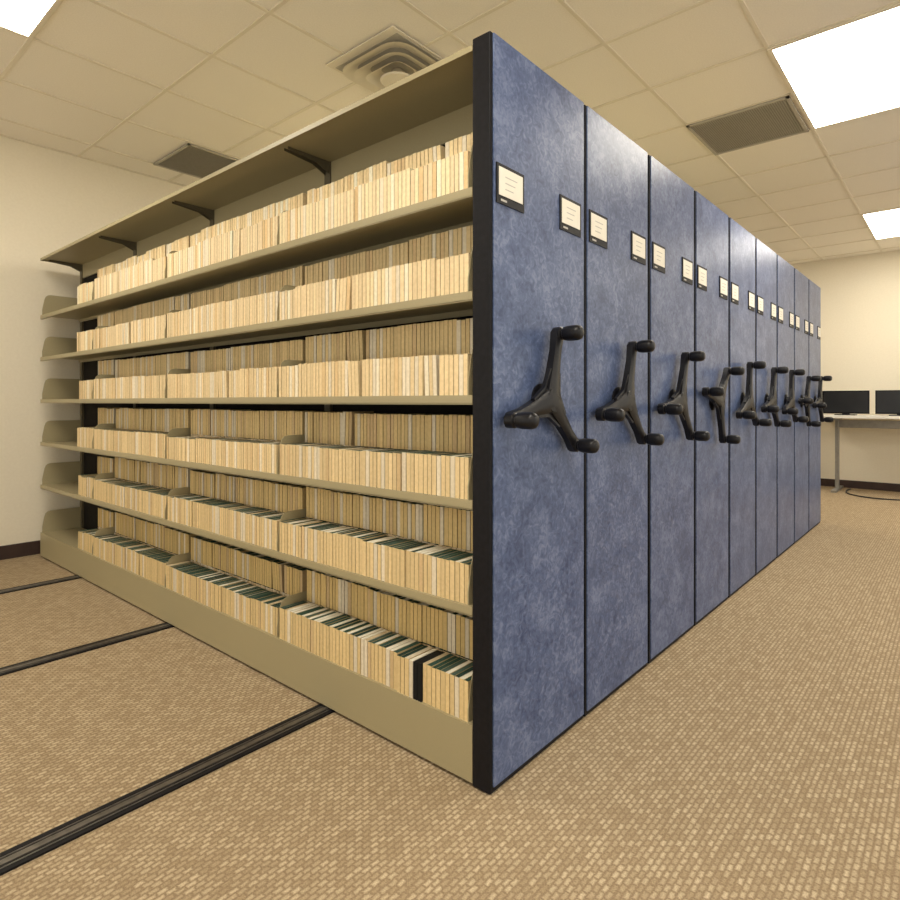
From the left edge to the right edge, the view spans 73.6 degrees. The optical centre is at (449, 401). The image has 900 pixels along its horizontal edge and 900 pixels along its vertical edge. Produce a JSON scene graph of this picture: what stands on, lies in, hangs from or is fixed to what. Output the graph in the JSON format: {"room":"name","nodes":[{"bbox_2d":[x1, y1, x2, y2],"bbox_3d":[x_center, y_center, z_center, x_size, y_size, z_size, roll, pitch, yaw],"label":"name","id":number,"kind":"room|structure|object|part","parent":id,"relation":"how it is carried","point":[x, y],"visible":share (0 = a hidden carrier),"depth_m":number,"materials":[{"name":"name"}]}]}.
{"room":"file storage room","nodes":[
{"label":"file storage room","id":0,"kind":"room"},
{"bbox_2d":[0,136,184,545],"bbox_3d":[-1.734,-0.392,6.126,0.100,3.050,12.070,0,0,41],"label":"wall","id":1,"kind":"structure","parent":0,"point":[50,200],"depth_m":4.48,"materials":[{"name":"paint"}]},
{"bbox_2d":[0,540,39,559],"bbox_3d":[-1.691,1.083,6.089,0.012,0.100,11.870,0,0,41],"label":"baseboard","id":2,"kind":"structure","parent":1,"relation":"attached to","point":[33,547],"depth_m":4.39,"materials":[{"name":"rubber"}]},
{"bbox_2d":[0,486,899,899],"bbox_3d":[1.346,1.183,3.481,8.220,0.100,12.070,0,0,41],"label":"floor","id":3,"kind":"structure","parent":0,"point":[757,756],"depth_m":1.83,"materials":[{"name":"carpet"}]},
{"bbox_2d":[0,575,81,593],"bbox_3d":[-1.850,1.129,4.532,0.080,0.007,8.900,0,0,41],"label":"floor track","id":4,"kind":"object","parent":3,"relation":"on","point":[18,588],"depth_m":3.71,"materials":[{"name":"metal"}]},
{"bbox_2d":[0,622,174,675],"bbox_3d":[-0.872,1.129,3.692,0.080,0.007,8.900,0,0,41],"label":"floor track","id":5,"kind":"object","parent":3,"relation":"on","point":[52,657],"depth_m":2.74,"materials":[{"name":"metal"}]},
{"bbox_2d":[0,703,335,875],"bbox_3d":[0.096,1.129,2.861,0.080,0.007,8.900,0,0,41],"label":"floor track","id":6,"kind":"object","parent":3,"relation":"on","point":[33,848],"depth_m":1.73,"materials":[{"name":"metal"}]},
{"bbox_2d":[40,31,599,794],"bbox_3d":[-1.209,0.033,3.232,4.226,2.200,0.563,0,0,41],"label":"shelving unit","id":7,"kind":"object","parent":3,"relation":"on","point":[523,199],"visible":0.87,"depth_m":2.04,"materials":[{"name":"paint"}]},
{"bbox_2d":[77,132,472,721],"bbox_3d":[-1.123,0.031,2.951,3.300,1.843,0.241,0,0,41],"label":"file folders","id":8,"kind":"object","parent":7,"relation":"in","point":[422,651],"visible":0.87,"depth_m":2.37,"materials":[{"name":"paper"}]},
{"bbox_3d":[0.274,0.031,1.959,0.065,2.196,0.563,0,0,41],"label":"panel","id":9,"kind":"part","parent":7,"relation":"part of","materials":[{"name":"blue laminate"}]},
{"bbox_3d":[0.300,0.023,1.936,0.004,2.176,0.537,0,0,41],"label":"panel laminate","id":10,"kind":"part","parent":7,"relation":"part of","materials":[{"name":"blue laminate"}]},
{"bbox_3d":[0.342,-0.060,1.889,0.122,0.376,0.426,0,-14,41],"label":"crank handle","id":11,"kind":"part","parent":7,"relation":"part of","materials":[{"name":"black plastic"}]},
{"bbox_2d":[583,105,664,716],"bbox_3d":[-0.842,0.033,3.660,4.226,2.200,0.563,0,0,41],"label":"shelving unit","id":12,"kind":"object","parent":3,"relation":"on","point":[617,345],"visible":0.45,"depth_m":2.33,"materials":[{"name":"paint"}]},
{"bbox_3d":[0.711,-0.059,2.319,0.122,0.376,0.426,0,-16,41],"label":"crank handle","id":13,"kind":"part","parent":12,"relation":"part of","materials":[{"name":"black plastic"}]},
{"bbox_2d":[647,155,709,663],"bbox_3d":[-0.467,0.033,4.097,4.226,2.200,0.563,0,0,41],"label":"shelving unit","id":14,"kind":"object","parent":3,"relation":"on","point":[670,198],"visible":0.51,"depth_m":2.77,"materials":[{"name":"paint"}]},
{"bbox_3d":[1.042,0.023,2.801,0.004,2.176,0.537,0,0,41],"label":"panel laminate","id":15,"kind":"part","parent":14,"relation":"part of","materials":[{"name":"blue laminate"}]},
{"bbox_3d":[1.088,-0.058,2.758,0.122,0.376,0.426,0,-20,41],"label":"crank handle","id":16,"kind":"part","parent":14,"relation":"part of","materials":[{"name":"black plastic"}]},
{"bbox_2d":[693,190,744,625],"bbox_3d":[-0.092,0.033,4.534,4.226,2.200,0.563,0,0,41],"label":"shelving unit","id":17,"kind":"object","parent":3,"relation":"on","point":[711,375],"visible":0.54,"depth_m":3.20,"materials":[{"name":"paint"}]},
{"bbox_3d":[1.391,0.031,3.260,0.065,2.196,0.563,0,0,41],"label":"panel","id":18,"kind":"part","parent":17,"relation":"part of","materials":[{"name":"blue laminate"}]},
{"bbox_3d":[1.417,0.023,3.238,0.004,2.176,0.537,0,0,41],"label":"panel laminate","id":19,"kind":"part","parent":17,"relation":"part of","materials":[{"name":"blue laminate"}]},
{"bbox_3d":[1.475,-0.048,3.208,0.122,0.376,0.426,0,-42,41],"label":"crank handle","id":20,"kind":"part","parent":17,"relation":"part of","materials":[{"name":"black plastic"}]},
{"bbox_2d":[728,217,771,597],"bbox_3d":[0.283,0.033,4.970,4.226,2.200,0.563,0,0,41],"label":"shelving unit","id":21,"kind":"object","parent":3,"relation":"on","point":[743,419],"visible":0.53,"depth_m":3.62,"materials":[{"name":"paint"}]},
{"bbox_3d":[1.766,0.031,3.697,0.065,2.196,0.563,0,0,41],"label":"panel","id":22,"kind":"part","parent":21,"relation":"part of","materials":[{"name":"blue laminate"}]},
{"bbox_3d":[1.792,0.023,3.675,0.004,2.176,0.537,0,0,41],"label":"panel laminate","id":23,"kind":"part","parent":21,"relation":"part of","materials":[{"name":"blue laminate"}]},
{"bbox_3d":[1.831,-0.061,3.623,0.122,0.376,0.426,0,-8,41],"label":"crank handle","id":24,"kind":"part","parent":21,"relation":"part of","materials":[{"name":"black plastic"}]},
{"bbox_2d":[755,238,791,575],"bbox_3d":[0.658,0.033,5.407,4.226,2.200,0.563,0,0,41],"label":"shelving unit","id":25,"kind":"object","parent":3,"relation":"on","point":[766,407],"visible":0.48,"depth_m":4.08,"materials":[{"name":"paint"}]},
{"bbox_3d":[2.141,0.031,4.134,0.065,2.196,0.563,0,0,41],"label":"panel","id":26,"kind":"part","parent":25,"relation":"part of","materials":[{"name":"blue laminate"}]},
{"bbox_3d":[2.167,0.023,4.111,0.004,2.176,0.537,0,0,41],"label":"panel laminate","id":27,"kind":"part","parent":25,"relation":"part of","materials":[{"name":"blue laminate"}]},
{"bbox_3d":[2.211,-0.059,4.065,0.122,0.376,0.426,0,-16,41],"label":"crank handle","id":28,"kind":"part","parent":25,"relation":"part of","materials":[{"name":"black plastic"}]},
{"bbox_2d":[776,255,808,557],"bbox_3d":[1.033,0.033,5.844,4.226,2.200,0.563,0,0,41],"label":"shelving unit","id":29,"kind":"object","parent":3,"relation":"on","point":[788,410],"visible":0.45,"depth_m":4.50,"materials":[{"name":"paint"}]},
{"bbox_3d":[2.542,0.023,4.548,0.004,2.176,0.537,0,0,41],"label":"panel laminate","id":30,"kind":"part","parent":29,"relation":"part of","materials":[{"name":"blue laminate"}]},
{"bbox_3d":[2.582,-0.061,4.498,0.122,0.376,0.426,0,-10,41],"label":"crank handle","id":31,"kind":"part","parent":29,"relation":"part of","materials":[{"name":"black plastic"}]},
{"bbox_2d":[793,268,820,543],"bbox_3d":[1.408,0.033,6.280,4.226,2.200,0.563,0,0,41],"label":"shelving unit","id":32,"kind":"object","parent":3,"relation":"on","point":[802,384],"visible":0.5,"depth_m":4.94,"materials":[{"name":"paint"}]},
{"bbox_3d":[2.917,0.023,4.984,0.004,2.176,0.537,0,0,41],"label":"panel laminate","id":33,"kind":"part","parent":32,"relation":"part of","materials":[{"name":"blue laminate"}]},
{"bbox_3d":[2.969,-0.054,4.948,0.122,0.376,0.426,0,-30,41],"label":"crank handle","id":34,"kind":"part","parent":32,"relation":"part of","materials":[{"name":"black plastic"}]},
{"bbox_2d":[808,279,833,531],"bbox_3d":[1.783,0.033,6.717,4.226,2.200,0.563,0,0,41],"label":"shelving unit","id":35,"kind":"object","parent":3,"relation":"on","point":[814,291],"visible":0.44,"depth_m":5.39,"materials":[{"name":"paint"}]},
{"bbox_3d":[3.266,0.031,5.444,0.065,2.196,0.563,0,0,41],"label":"panel","id":36,"kind":"part","parent":35,"relation":"part of","materials":[{"name":"blue laminate"}]},
{"bbox_3d":[3.292,0.023,5.421,0.004,2.176,0.537,0,0,41],"label":"panel laminate","id":37,"kind":"part","parent":35,"relation":"part of","materials":[{"name":"blue laminate"}]},
{"bbox_3d":[3.338,-0.058,5.378,0.122,0.376,0.426,0,-20,41],"label":"crank handle","id":38,"kind":"part","parent":35,"relation":"part of","materials":[{"name":"black plastic"}]},
{"bbox_2d":[823,414,899,492],"bbox_3d":[5.806,0.650,6.986,2.620,0.966,0.700,0,0,41],"label":"table","id":39,"kind":"object","parent":3,"relation":"on","point":[882,424],"visible":0.83,"depth_m":7.52,"materials":[{"name":"metal"}]},
{"bbox_2d":[822,390,869,414],"bbox_3d":[5.014,0.012,7.614,0.500,0.310,0.200,0,0,41],"label":"computer monitor","id":40,"kind":"object","parent":39,"relation":"on","point":[838,402],"visible":0.88,"depth_m":7.57,"materials":[{"name":"black plastic"}]},
{"bbox_2d":[875,390,899,415],"bbox_3d":[5.439,0.012,7.249,0.500,0.310,0.200,0,0,41],"label":"computer monitor","id":41,"kind":"object","parent":39,"relation":"on","point":[886,401],"visible":1,"depth_m":7.30,"materials":[{"name":"black plastic"}]},
{"bbox_2d":[845,488,899,500],"bbox_3d":[5.295,1.125,7.048,0.604,0.016,1.375,0,0,-32],"label":"power cable","id":42,"kind":"object","parent":3,"relation":"on","point":[850,488],"visible":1,"depth_m":7.05,"materials":[{"name":"black plastic"}]},
{"bbox_2d":[0,0,899,263],"bbox_3d":[1.346,-1.967,3.481,8.220,0.100,12.070,0,0,41],"label":"ceiling","id":43,"kind":"structure","parent":0,"point":[714,32],"depth_m":3.56,"materials":[{"name":"tile"}]},
{"bbox_2d":[0,0,61,39],"bbox_3d":[-2.383,-1.906,2.511,0.565,0.008,1.220,0,0,41],"label":"ceiling light","id":44,"kind":"object","parent":43,"relation":"in","point":[24,18],"depth_m":2.96,"materials":[{"name":"white plastic"}]},
{"bbox_2d":[153,143,238,178],"bbox_3d":[-1.952,-1.904,4.850,0.590,0.012,0.610,0,0,41],"label":"ceiling vent","id":45,"kind":"object","parent":43,"relation":"in","point":[190,159],"visible":0.6,"depth_m":4.75,"materials":[{"name":"beige metal"}]},
{"bbox_2d":[326,25,442,92],"bbox_3d":[-0.300,-1.873,3.451,0.540,0.074,0.600,0,0,41],"label":"ceiling vent","id":46,"kind":"object","parent":43,"relation":"in","point":[390,56],"visible":0.61,"depth_m":3.34,"materials":[{"name":"metal"}]},
{"bbox_2d":[0,0,899,264],"bbox_3d":[1.346,-1.914,3.481,8.020,0.006,11.870,0,0,41],"label":"grid","id":47,"kind":"object","parent":43,"relation":"attached to","point":[281,3],"visible":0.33,"depth_m":3.63,"materials":[{"name":"paint"}]},
{"bbox_2d":[686,95,808,155],"bbox_3d":[2.076,-1.904,4.185,0.630,0.012,0.630,0,0,41],"label":"ceiling vent","id":48,"kind":"object","parent":43,"relation":"in","point":[779,118],"visible":1,"depth_m":4.16,"materials":[{"name":"beige metal"}]},
{"bbox_2d":[767,3,899,129],"bbox_3d":[2.368,-1.906,3.520,0.640,0.008,1.260,0,0,41],"label":"ceiling light","id":49,"kind":"object","parent":43,"relation":"in","point":[849,70],"depth_m":3.43,"materials":[{"name":"white plastic"}]},
{"bbox_2d":[860,207,899,239],"bbox_3d":[4.821,-1.906,6.376,0.640,0.008,1.250,0,0,41],"label":"ceiling light","id":50,"kind":"object","parent":43,"relation":"in","point":[883,224],"depth_m":6.40,"materials":[{"name":"white plastic"}]},
{"bbox_2d":[792,251,899,483],"bbox_3d":[5.245,-0.392,8.022,8.020,3.050,0.100,0,0,41],"label":"wall","id":51,"kind":"structure","parent":0,"point":[860,295],"depth_m":7.85,"materials":[{"name":"paint"}]},
{"bbox_2d":[821,478,899,491],"bbox_3d":[5.213,1.083,7.975,8.008,0.100,0.012,0,0,41],"label":"baseboard","id":52,"kind":"structure","parent":51,"relation":"attached to","point":[824,482],"depth_m":7.82,"materials":[{"name":"rubber"}]}
]}

